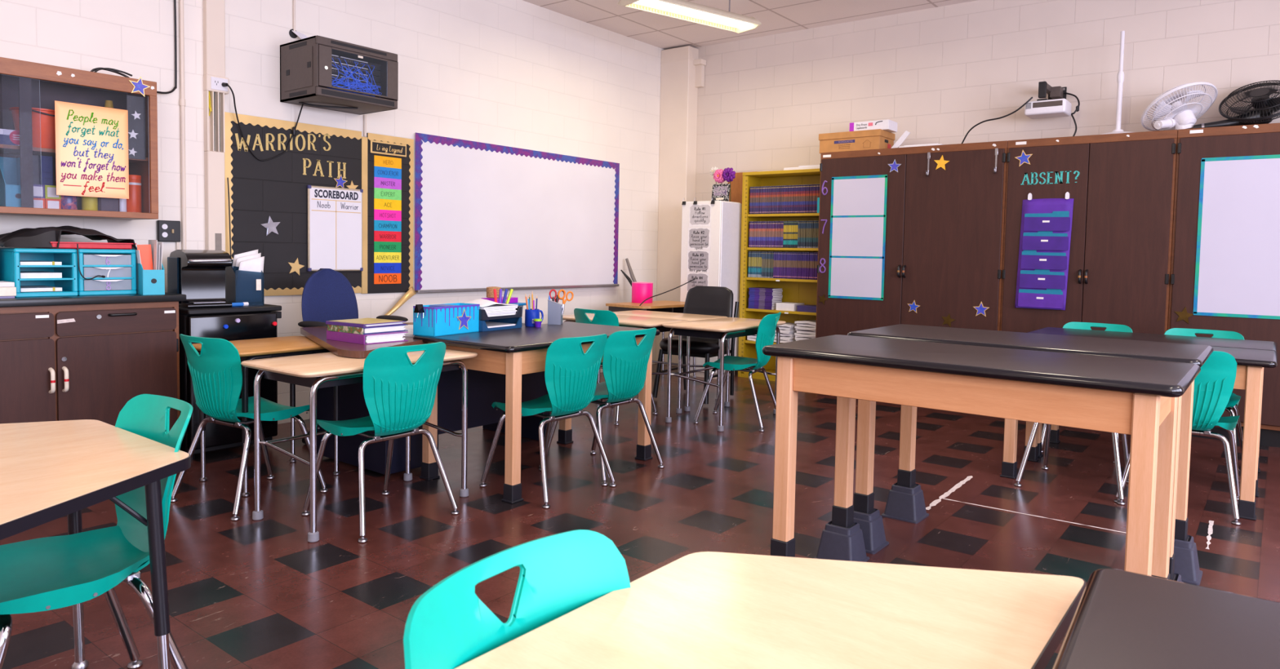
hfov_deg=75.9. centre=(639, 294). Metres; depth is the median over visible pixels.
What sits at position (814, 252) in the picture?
paperback book
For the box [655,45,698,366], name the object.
column
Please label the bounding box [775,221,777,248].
paperback book
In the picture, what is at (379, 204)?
card
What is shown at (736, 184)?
wooden board
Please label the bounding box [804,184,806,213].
paperback book
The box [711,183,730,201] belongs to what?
picture frame
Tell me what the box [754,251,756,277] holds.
paperback book
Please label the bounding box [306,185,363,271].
scoreboard
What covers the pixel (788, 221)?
paperback book
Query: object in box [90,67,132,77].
coiled cable
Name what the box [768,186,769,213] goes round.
paperback book
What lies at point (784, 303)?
workbook
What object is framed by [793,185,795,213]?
paperback book
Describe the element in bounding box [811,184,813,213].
paperback book
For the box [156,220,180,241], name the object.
wall outlet
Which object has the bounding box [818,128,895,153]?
box
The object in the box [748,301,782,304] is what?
paperback book
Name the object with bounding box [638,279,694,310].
cable
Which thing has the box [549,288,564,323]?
scissors
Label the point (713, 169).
flower
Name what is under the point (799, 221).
paperback book
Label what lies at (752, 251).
paperback book
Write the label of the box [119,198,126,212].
spray bottle
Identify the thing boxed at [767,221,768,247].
paperback book
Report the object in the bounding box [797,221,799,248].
paperback book
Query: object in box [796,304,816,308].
workbook
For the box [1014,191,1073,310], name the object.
pocket chart
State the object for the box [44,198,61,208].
box
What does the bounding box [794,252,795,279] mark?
paperback book
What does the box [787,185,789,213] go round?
paperback book
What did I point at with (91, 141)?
poster
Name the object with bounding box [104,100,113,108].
glue bottle
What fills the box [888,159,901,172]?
star cutout
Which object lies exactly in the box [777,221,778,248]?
paperback book
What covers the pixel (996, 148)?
coat hook
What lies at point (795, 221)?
paperback book
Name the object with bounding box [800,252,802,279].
paperback book
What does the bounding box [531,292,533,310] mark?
pencil
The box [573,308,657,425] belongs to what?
chair
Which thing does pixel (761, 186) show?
paperback book
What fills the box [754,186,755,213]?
paperback book
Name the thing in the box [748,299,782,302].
paperback book
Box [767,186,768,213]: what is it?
paperback book
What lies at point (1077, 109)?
power cable
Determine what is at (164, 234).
socket
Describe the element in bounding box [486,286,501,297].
pencil cup
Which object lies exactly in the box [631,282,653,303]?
tub
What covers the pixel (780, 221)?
paperback book
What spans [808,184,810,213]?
paperback book
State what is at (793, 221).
paperback book
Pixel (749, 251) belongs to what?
paperback book
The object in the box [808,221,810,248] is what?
paperback book
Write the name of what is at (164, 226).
socket
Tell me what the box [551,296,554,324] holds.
marker
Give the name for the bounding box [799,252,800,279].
paperback book
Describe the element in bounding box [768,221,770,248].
paperback book
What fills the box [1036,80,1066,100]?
mount
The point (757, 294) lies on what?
paperback book
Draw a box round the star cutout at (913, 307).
[907,300,919,312]
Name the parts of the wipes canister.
lid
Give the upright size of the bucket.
0.195 m
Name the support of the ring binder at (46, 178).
in the upper cabinet at (26, 86)
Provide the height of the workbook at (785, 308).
0.017 m
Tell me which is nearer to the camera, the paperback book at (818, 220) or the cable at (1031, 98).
the cable at (1031, 98)
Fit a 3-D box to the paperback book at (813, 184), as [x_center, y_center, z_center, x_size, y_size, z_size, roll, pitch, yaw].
[1.644,-0.878,7.574,0.011,0.263,0.190,3,4,38]
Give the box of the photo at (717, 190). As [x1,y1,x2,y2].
[713,186,727,195]
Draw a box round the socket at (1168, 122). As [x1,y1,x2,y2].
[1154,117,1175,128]
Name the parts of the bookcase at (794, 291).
panel, shelf, shelf, shelf, panel, shelf, shelf, shelf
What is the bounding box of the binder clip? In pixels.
[413,304,424,318]
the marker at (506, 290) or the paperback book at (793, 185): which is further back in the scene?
the paperback book at (793, 185)
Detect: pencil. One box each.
[524,295,528,309]
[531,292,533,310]
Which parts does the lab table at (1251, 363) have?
leg, leg, leg, leg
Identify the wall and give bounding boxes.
[0,0,664,424]
[694,0,1279,371]
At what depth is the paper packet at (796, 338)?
7.62 m
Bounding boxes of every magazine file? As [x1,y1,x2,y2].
[0,156,21,207]
[131,240,164,295]
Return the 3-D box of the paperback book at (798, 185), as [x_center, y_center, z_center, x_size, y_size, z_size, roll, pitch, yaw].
[1.523,-0.886,7.668,0.011,0.263,0.190,3,4,38]
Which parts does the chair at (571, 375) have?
leg, seat, leg, leg, backrest, leg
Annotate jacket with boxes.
[0,226,137,249]
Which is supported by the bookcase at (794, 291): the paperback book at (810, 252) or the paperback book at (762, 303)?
the paperback book at (810, 252)
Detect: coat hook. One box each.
[925,151,930,176]
[993,147,998,173]
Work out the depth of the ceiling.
7.41 m
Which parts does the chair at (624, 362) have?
leg, leg, leg, seat, backrest, leg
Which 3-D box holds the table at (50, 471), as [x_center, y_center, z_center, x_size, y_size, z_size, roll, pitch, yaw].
[-1.474,0.725,1.944,1.220,0.700,0.540,3,4,38]
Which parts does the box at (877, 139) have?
lid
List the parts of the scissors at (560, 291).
handle, handle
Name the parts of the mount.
arm, wall plate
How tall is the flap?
0.155 m
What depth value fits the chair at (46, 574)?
2.04 m
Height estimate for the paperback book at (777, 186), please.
0.263 m
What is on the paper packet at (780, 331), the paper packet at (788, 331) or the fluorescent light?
the paper packet at (788, 331)
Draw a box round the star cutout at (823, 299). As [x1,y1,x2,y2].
[818,294,826,304]
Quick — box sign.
[370,139,406,157]
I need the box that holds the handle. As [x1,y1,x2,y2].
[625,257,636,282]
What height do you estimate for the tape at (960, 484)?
0.001 m
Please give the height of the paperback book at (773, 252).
0.251 m
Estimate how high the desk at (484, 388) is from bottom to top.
0.735 m
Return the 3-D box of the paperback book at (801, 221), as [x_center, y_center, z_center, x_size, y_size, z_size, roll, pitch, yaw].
[1.548,-0.558,7.664,0.011,0.251,0.190,3,4,38]
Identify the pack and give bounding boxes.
[898,143,942,147]
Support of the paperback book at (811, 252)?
on the bookcase at (794, 291)
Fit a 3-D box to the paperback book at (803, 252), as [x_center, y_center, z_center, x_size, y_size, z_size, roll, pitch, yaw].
[1.571,-0.268,7.659,0.011,0.251,0.190,3,4,38]
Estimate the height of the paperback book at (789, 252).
0.251 m
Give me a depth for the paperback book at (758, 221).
7.86 m
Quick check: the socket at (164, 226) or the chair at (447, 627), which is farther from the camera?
the socket at (164, 226)
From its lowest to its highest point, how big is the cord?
0.750 m
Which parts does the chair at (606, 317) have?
backrest, leg, leg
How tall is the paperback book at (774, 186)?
0.263 m
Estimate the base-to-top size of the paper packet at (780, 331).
0.031 m
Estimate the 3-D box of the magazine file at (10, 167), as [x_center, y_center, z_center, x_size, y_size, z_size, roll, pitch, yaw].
[-3.170,-0.563,4.139,0.206,0.270,0.104,3,4,38]
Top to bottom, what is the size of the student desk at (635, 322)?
0.700 m
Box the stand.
[1099,31,1131,134]
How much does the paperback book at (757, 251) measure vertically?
0.251 m
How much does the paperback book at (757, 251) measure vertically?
0.251 m
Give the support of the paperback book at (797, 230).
on the bookcase at (794, 291)
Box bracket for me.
[693,58,706,88]
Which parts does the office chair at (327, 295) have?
armrest, backrest, armrest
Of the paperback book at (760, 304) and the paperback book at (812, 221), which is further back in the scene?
the paperback book at (760, 304)
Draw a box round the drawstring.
[76,244,105,279]
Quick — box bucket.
[8,106,55,149]
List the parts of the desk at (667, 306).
leg, leg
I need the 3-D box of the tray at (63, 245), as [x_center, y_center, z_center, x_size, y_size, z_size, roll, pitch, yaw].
[-2.893,-0.256,4.280,0.263,0.034,0.385,3,4,38]
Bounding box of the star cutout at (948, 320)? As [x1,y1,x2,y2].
[942,313,955,327]
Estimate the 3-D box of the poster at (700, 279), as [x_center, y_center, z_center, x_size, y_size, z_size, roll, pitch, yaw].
[0.554,-0.103,7.926,0.254,0.208,0.004,3,4,38]
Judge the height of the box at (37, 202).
0.062 m
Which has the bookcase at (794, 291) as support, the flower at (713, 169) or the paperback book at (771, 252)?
the paperback book at (771, 252)
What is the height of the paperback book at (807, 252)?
0.251 m
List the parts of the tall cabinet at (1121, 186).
door, handle, handle, door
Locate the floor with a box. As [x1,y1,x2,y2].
[0,364,1279,668]
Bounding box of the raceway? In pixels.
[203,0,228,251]
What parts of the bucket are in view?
handle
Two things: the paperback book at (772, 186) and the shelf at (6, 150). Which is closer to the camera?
the shelf at (6, 150)
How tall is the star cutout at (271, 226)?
0.135 m
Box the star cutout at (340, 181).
[333,173,346,187]
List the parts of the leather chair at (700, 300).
leg, leg, seat, seat, leg, backrest, leg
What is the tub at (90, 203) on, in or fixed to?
in the upper cabinet at (26, 86)
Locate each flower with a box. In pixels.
[709,166,718,184]
[713,168,724,182]
[721,167,735,201]
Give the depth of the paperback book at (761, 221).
7.85 m
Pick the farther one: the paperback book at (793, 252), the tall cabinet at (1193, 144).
the paperback book at (793, 252)
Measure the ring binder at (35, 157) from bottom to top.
0.285 m
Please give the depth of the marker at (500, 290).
4.81 m
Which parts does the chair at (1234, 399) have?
backrest, leg, seat, leg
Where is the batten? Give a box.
[360,136,367,293]
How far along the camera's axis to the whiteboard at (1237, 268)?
5.37 m
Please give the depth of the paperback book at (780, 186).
7.71 m
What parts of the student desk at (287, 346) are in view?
leg, leg, frame, leg, leg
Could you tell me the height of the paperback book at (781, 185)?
0.263 m
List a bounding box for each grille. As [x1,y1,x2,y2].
[1218,80,1279,119]
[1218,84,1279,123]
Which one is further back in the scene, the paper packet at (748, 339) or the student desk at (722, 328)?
the paper packet at (748, 339)
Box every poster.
[54,100,128,199]
[686,249,710,272]
[686,272,708,293]
[687,227,711,249]
[688,204,711,226]
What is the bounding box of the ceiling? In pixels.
[523,0,976,49]
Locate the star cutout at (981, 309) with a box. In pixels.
[973,301,989,316]
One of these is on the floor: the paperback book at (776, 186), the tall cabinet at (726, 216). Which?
the tall cabinet at (726, 216)
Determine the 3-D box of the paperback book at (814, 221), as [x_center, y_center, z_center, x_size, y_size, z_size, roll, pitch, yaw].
[1.649,-0.552,7.584,0.011,0.251,0.190,3,4,38]
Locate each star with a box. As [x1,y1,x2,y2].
[128,129,138,138]
[128,147,136,155]
[131,111,141,119]
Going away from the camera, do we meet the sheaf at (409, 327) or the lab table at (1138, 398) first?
the lab table at (1138, 398)
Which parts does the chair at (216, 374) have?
leg, backrest, leg, seat, leg, leg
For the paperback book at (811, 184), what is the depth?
7.51 m
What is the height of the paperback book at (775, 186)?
0.263 m
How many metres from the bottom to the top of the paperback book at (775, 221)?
0.251 m
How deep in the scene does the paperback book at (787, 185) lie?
7.66 m
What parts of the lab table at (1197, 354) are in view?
leg, leg, leg, leg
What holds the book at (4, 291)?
on the book at (1, 297)
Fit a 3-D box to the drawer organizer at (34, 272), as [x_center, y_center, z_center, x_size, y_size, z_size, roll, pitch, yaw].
[-3.037,-0.114,4.125,0.330,0.235,0.261,3,4,38]
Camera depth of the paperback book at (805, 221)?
7.56 m
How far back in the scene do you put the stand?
6.00 m
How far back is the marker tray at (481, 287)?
6.97 m
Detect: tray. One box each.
[35,241,136,249]
[188,300,226,303]
[414,284,618,293]
[479,306,522,320]
[479,317,521,332]
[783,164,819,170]
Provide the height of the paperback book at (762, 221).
0.251 m
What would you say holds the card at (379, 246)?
attached to the bulletin board at (407, 163)
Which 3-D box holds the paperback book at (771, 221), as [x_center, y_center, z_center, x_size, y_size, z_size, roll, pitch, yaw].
[1.298,-0.573,7.861,0.011,0.251,0.190,3,4,38]
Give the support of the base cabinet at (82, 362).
on the floor
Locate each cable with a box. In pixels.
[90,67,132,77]
[156,0,177,93]
[222,82,303,160]
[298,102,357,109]
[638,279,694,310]
[961,97,1032,143]
[1064,92,1079,136]
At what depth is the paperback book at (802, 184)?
7.57 m
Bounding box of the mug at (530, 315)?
[524,308,543,327]
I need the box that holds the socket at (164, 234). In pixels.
[161,231,168,237]
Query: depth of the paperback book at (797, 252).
7.62 m
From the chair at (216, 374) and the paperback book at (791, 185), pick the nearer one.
the chair at (216, 374)
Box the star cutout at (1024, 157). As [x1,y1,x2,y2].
[1015,150,1032,166]
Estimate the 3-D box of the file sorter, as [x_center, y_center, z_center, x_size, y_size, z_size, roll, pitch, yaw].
[-2.356,-0.106,4.908,0.177,0.330,0.236,-1,4,-40]
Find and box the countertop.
[0,292,186,307]
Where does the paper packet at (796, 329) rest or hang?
on the paper packet at (797, 331)
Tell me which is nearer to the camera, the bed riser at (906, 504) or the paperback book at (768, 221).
the bed riser at (906, 504)
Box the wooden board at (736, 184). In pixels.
[728,171,755,284]
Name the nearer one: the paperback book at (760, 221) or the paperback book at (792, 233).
the paperback book at (792, 233)
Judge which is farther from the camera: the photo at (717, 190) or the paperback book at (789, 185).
the photo at (717, 190)
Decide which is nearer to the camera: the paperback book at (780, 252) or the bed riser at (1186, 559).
the bed riser at (1186, 559)
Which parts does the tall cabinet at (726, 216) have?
door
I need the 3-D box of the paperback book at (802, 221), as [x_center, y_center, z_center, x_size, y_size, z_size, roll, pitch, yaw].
[1.557,-0.558,7.654,0.011,0.251,0.190,3,4,38]
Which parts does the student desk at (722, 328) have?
leg, frame, leg, leg, leg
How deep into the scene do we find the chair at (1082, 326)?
5.31 m
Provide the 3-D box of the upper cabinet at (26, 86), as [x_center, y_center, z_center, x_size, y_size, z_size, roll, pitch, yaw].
[-3.256,-0.778,4.045,0.360,0.750,1.488,3,4,38]
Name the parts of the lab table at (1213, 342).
leg, leg, leg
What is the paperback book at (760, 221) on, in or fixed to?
on the bookcase at (794, 291)
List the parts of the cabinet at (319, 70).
panel, patch panel, patch panel, patch panel, patch panel, frame, door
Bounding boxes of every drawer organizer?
[0,248,78,297]
[75,248,136,295]
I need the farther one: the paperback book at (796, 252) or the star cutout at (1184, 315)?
the paperback book at (796, 252)
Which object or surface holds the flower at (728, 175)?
on the tall cabinet at (726, 216)
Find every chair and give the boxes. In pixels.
[0,394,192,668]
[170,333,328,520]
[297,268,408,444]
[301,342,459,542]
[403,529,630,668]
[479,333,616,508]
[539,328,664,486]
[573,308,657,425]
[652,285,738,404]
[693,311,781,431]
[1013,422,1128,505]
[1041,322,1133,462]
[1114,351,1241,524]
[1164,328,1244,460]
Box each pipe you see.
[176,241,178,249]
[178,0,186,249]
[293,0,295,31]
[363,115,366,136]
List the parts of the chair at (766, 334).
leg, leg, seat, leg, backrest, leg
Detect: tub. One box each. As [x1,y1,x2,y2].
[81,196,97,210]
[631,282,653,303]
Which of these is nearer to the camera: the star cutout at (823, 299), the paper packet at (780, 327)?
the star cutout at (823, 299)
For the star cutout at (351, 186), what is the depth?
5.85 m
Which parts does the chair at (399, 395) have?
leg, leg, seat, leg, backrest, leg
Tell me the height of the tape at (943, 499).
0.001 m
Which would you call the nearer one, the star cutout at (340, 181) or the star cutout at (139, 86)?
the star cutout at (139, 86)
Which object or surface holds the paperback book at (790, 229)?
on the bookcase at (794, 291)
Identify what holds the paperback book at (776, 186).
on the bookcase at (794, 291)
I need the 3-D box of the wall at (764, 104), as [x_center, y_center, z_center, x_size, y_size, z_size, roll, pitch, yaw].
[3.764,-0.733,6.256,8.700,3.353,0.120,3,4,38]
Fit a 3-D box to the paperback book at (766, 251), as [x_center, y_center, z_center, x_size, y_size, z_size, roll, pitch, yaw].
[1.253,-0.286,7.901,0.010,0.251,0.190,3,4,38]
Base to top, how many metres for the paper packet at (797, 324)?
0.023 m
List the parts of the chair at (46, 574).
leg, seat, leg, backrest, leg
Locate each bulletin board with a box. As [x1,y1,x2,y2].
[224,111,361,296]
[366,133,413,293]
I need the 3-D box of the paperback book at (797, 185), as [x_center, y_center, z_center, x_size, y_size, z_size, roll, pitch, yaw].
[1.515,-0.886,7.678,0.011,0.263,0.190,3,4,38]
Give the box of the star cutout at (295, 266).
[288,257,303,275]
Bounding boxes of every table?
[0,419,191,668]
[413,322,660,504]
[454,551,1085,668]
[762,334,1200,580]
[847,324,1213,581]
[1000,346,1278,520]
[1026,327,1277,475]
[1053,568,1279,668]
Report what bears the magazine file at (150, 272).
on the countertop
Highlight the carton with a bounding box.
[481,297,517,303]
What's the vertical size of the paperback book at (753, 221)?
0.251 m
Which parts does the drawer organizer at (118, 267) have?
drawer, drawer, pull, pull, pull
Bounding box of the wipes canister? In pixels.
[126,174,142,213]
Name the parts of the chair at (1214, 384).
leg, backrest, seat, leg, leg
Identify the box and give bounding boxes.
[0,128,19,146]
[33,184,44,198]
[33,197,44,208]
[44,185,61,199]
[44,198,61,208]
[413,302,479,337]
[510,302,526,322]
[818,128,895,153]
[848,119,897,132]
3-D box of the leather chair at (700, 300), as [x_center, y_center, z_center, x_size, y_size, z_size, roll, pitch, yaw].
[0.469,0.392,6.762,0.529,0.904,0.589,3,3,32]
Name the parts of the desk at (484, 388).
modesty panel, panel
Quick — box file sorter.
[225,249,264,306]
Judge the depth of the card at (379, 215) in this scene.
6.10 m
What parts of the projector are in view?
connector panel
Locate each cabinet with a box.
[0,57,158,219]
[0,301,179,431]
[178,304,281,459]
[280,35,398,115]
[680,200,742,379]
[815,140,1008,337]
[1000,129,1177,334]
[1167,122,1279,448]
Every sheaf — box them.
[403,324,413,331]
[404,333,414,337]
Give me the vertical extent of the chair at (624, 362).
0.791 m
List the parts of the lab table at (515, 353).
leg, leg, leg, leg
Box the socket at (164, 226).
[161,223,167,229]
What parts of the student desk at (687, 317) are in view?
leg, leg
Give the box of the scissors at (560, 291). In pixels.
[557,289,573,323]
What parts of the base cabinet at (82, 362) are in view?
drawer, door, handle, handle, drawer, door, handle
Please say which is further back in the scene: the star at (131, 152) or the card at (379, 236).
the card at (379, 236)
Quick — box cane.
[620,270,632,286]
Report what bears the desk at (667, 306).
on the floor
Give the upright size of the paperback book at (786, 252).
0.251 m
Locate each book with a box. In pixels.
[0,280,14,287]
[0,287,16,296]
[0,296,14,298]
[326,330,408,344]
[747,251,749,277]
[748,221,750,247]
[748,251,751,277]
[748,287,782,290]
[748,291,782,293]
[748,293,782,295]
[748,297,782,301]
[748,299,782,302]
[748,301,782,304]
[748,303,776,306]
[748,305,776,308]
[748,306,776,310]
[749,186,751,213]
[749,221,751,247]
[749,289,782,292]
[749,294,782,297]
[749,296,782,299]
[750,186,752,213]
[750,251,751,277]
[751,186,753,213]
[751,221,752,247]
[751,221,753,247]
[751,251,752,277]
[752,186,754,213]
[752,251,754,277]
[753,221,755,247]
[753,251,755,277]
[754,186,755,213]
[754,221,756,247]
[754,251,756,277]
[755,186,757,213]
[755,221,757,247]
[755,251,757,277]
[756,186,758,213]
[756,221,758,247]
[756,251,759,277]
[757,186,759,213]
[757,221,759,247]
[758,251,759,277]
[759,186,760,213]
[759,221,760,247]
[759,251,760,277]
[760,186,761,213]
[760,186,763,213]
[760,221,762,247]
[760,251,762,277]
[761,221,763,247]
[761,251,763,277]
[762,186,764,213]
[762,221,764,247]
[762,251,764,277]
[763,186,764,213]
[763,251,765,278]
[764,186,766,213]
[764,221,765,247]
[764,221,768,248]
[764,251,766,278]
[765,186,768,213]
[765,221,768,248]
[765,251,767,278]
[766,251,768,277]
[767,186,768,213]
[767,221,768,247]
[767,251,769,278]
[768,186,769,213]
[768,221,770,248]
[768,251,770,278]
[769,186,771,213]
[769,221,771,248]
[769,251,772,278]
[770,186,772,213]
[771,186,773,213]
[771,221,773,248]
[771,252,773,278]
[772,221,773,248]
[772,252,773,278]
[773,186,774,213]
[773,186,776,213]
[773,221,774,248]
[773,252,775,278]
[774,221,776,248]
[774,252,776,278]
[775,186,777,213]
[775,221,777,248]
[775,252,777,278]
[776,186,778,213]
[777,186,779,213]
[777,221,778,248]
[777,221,779,248]
[777,252,778,278]
[777,252,779,278]
[778,186,781,213]
[779,221,781,248]
[779,252,781,278]
[780,185,782,213]
[780,221,782,248]
[780,252,782,278]
[781,185,783,213]
[781,252,783,278]
[782,185,784,213]
[782,221,783,248]
[782,221,785,248]
[782,252,784,278]
[783,185,786,213]
[784,221,786,248]
[784,252,786,278]
[785,185,786,213]
[785,252,786,279]
[786,185,788,213]
[786,221,788,248]
[786,252,788,279]
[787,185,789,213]
[787,221,790,248]
[787,252,789,279]
[788,185,791,213]
[789,221,791,248]
[789,252,791,279]
[790,185,791,213]
[790,252,791,279]
[791,185,793,213]
[791,221,793,248]
[791,252,793,279]
[792,185,794,213]
[792,221,795,248]
[792,252,794,279]
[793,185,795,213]
[794,221,796,248]
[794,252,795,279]
[795,185,796,213]
[795,221,798,248]
[795,252,796,279]
[795,252,798,279]
[796,185,798,213]
[797,185,799,213]
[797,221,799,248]
[797,252,799,279]
[798,185,800,213]
[799,221,800,248]
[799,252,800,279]
[800,184,803,213]
[800,185,801,213]
[800,221,802,248]
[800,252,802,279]
[801,221,803,248]
[801,252,803,279]
[802,184,804,213]
[802,221,804,248]
[802,252,804,279]
[803,184,805,213]
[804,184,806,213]
[804,221,805,248]
[804,252,805,279]
[804,252,807,279]
[805,184,808,213]
[805,221,807,248]
[806,221,808,248]
[806,252,808,279]
[807,184,809,213]
[807,221,809,248]
[807,252,809,279]
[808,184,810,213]
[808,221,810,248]
[808,252,811,279]
[809,184,812,213]
[809,221,812,248]
[810,252,812,279]
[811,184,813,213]
[811,221,813,248]
[811,252,813,279]
[812,184,814,213]
[812,252,814,279]
[813,184,816,213]
[813,221,814,248]
[813,221,816,248]
[813,252,816,279]
[815,184,817,213]
[815,220,817,248]
[815,252,817,279]
[816,184,818,213]
[816,220,818,248]
[817,197,819,213]
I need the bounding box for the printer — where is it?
[167,249,231,308]
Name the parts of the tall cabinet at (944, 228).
door, handle, handle, door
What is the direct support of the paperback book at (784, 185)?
on the bookcase at (794, 291)
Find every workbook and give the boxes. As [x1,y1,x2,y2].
[775,308,796,311]
[776,302,804,306]
[776,304,796,307]
[776,306,796,309]
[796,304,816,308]
[796,306,816,309]
[796,308,816,311]
[796,310,816,312]
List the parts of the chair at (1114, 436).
leg, leg, leg, leg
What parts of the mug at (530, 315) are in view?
handle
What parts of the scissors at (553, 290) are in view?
handle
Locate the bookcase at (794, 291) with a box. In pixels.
[737,168,820,381]
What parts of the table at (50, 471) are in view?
leg, leg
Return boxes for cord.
[226,177,231,258]
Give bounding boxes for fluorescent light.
[617,0,761,33]
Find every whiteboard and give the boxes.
[413,132,619,293]
[827,174,887,300]
[1193,154,1279,319]
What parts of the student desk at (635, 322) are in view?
leg, leg, frame, leg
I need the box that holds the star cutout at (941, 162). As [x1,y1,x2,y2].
[933,155,949,169]
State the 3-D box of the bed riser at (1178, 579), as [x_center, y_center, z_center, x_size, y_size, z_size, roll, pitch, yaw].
[1.758,1.017,2.771,0.170,0.146,0.170,3,4,38]
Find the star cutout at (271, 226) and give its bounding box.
[261,216,279,235]
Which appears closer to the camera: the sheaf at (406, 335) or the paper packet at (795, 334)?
the sheaf at (406, 335)
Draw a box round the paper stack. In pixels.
[462,298,522,320]
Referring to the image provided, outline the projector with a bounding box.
[1024,98,1071,119]
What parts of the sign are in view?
panel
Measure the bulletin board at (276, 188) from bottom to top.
1.162 m
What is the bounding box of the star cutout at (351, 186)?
[346,181,358,189]
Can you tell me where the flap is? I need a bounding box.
[890,130,910,148]
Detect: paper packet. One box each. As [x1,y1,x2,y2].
[746,335,756,337]
[746,337,755,341]
[773,337,795,341]
[773,339,795,342]
[774,333,795,337]
[774,335,795,339]
[775,328,799,332]
[775,330,796,334]
[777,325,795,329]
[778,322,796,328]
[794,320,816,325]
[794,325,815,329]
[794,333,815,337]
[795,328,815,331]
[795,337,812,340]
[796,323,815,327]
[796,330,815,334]
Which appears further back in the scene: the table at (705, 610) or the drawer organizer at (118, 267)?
the drawer organizer at (118, 267)
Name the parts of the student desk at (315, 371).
leg, leg, frame, leg, leg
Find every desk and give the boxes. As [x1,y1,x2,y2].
[191,336,340,497]
[240,348,477,542]
[300,322,549,475]
[557,313,688,413]
[605,300,696,378]
[613,310,727,411]
[662,317,786,431]
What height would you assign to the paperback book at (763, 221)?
0.251 m
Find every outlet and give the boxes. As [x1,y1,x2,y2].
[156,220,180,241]
[203,74,228,94]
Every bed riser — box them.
[813,520,869,562]
[853,508,888,554]
[881,482,928,524]
[1173,535,1202,586]
[1173,573,1183,582]
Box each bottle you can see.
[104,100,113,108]
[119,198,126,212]
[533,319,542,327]
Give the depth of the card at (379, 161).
6.08 m
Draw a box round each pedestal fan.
[1140,81,1217,131]
[1193,80,1279,128]
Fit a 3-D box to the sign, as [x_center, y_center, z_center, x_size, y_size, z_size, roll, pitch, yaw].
[-1.857,-1.079,6.072,0.016,0.093,0.310,3,4,38]
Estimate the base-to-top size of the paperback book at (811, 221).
0.251 m
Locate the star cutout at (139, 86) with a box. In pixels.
[128,75,150,97]
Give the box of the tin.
[60,195,77,209]
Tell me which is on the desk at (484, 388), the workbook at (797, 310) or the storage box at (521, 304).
the storage box at (521, 304)
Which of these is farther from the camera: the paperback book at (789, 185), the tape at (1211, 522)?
the paperback book at (789, 185)
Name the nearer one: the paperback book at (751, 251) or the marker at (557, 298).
the marker at (557, 298)
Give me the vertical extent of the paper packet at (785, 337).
0.031 m
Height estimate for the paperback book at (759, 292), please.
0.016 m
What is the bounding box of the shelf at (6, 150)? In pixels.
[0,143,148,164]
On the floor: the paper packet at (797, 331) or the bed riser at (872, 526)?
the bed riser at (872, 526)
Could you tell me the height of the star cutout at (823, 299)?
0.095 m
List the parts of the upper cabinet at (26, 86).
glass door, panel, sparkle strip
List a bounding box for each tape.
[925,475,972,510]
[942,498,1126,533]
[1204,520,1213,549]
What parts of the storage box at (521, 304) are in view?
lid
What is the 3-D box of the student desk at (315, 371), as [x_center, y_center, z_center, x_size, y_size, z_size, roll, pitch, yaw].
[-1.259,0.634,3.774,0.520,0.700,0.930,3,4,36]
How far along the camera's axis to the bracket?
8.51 m
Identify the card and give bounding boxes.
[373,155,401,168]
[373,165,401,179]
[373,177,401,190]
[373,187,401,199]
[373,198,401,210]
[373,208,401,221]
[373,220,401,231]
[373,231,401,242]
[373,241,401,252]
[373,252,401,262]
[373,262,400,273]
[373,273,400,284]
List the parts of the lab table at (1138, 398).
leg, leg, leg, leg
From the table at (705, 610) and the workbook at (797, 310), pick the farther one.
the workbook at (797, 310)
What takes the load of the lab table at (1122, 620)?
on the floor
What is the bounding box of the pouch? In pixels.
[97,197,119,211]
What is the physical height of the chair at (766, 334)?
0.791 m
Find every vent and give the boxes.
[288,40,306,49]
[288,89,306,97]
[321,88,394,106]
[330,40,386,56]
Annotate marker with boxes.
[231,302,248,306]
[493,288,497,302]
[498,288,502,303]
[502,288,507,303]
[505,288,513,303]
[548,295,551,313]
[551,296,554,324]
[555,294,558,324]
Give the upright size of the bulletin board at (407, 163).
1.166 m
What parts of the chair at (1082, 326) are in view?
leg, backrest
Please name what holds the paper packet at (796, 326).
on the paper packet at (796, 329)
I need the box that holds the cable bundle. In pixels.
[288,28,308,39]
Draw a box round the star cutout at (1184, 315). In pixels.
[1174,306,1193,323]
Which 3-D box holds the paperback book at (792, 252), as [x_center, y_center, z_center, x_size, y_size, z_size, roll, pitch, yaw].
[1.480,-0.274,7.729,0.011,0.251,0.190,3,4,38]
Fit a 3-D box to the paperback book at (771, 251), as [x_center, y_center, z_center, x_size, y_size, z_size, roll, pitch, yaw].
[1.301,-0.284,7.869,0.010,0.251,0.190,3,4,38]
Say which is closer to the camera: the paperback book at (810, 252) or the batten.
the batten
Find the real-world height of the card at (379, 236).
0.078 m
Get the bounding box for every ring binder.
[16,155,39,184]
[39,155,53,185]
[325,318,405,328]
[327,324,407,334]
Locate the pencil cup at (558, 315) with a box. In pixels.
[547,299,562,324]
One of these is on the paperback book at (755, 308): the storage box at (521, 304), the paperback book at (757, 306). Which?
the paperback book at (757, 306)

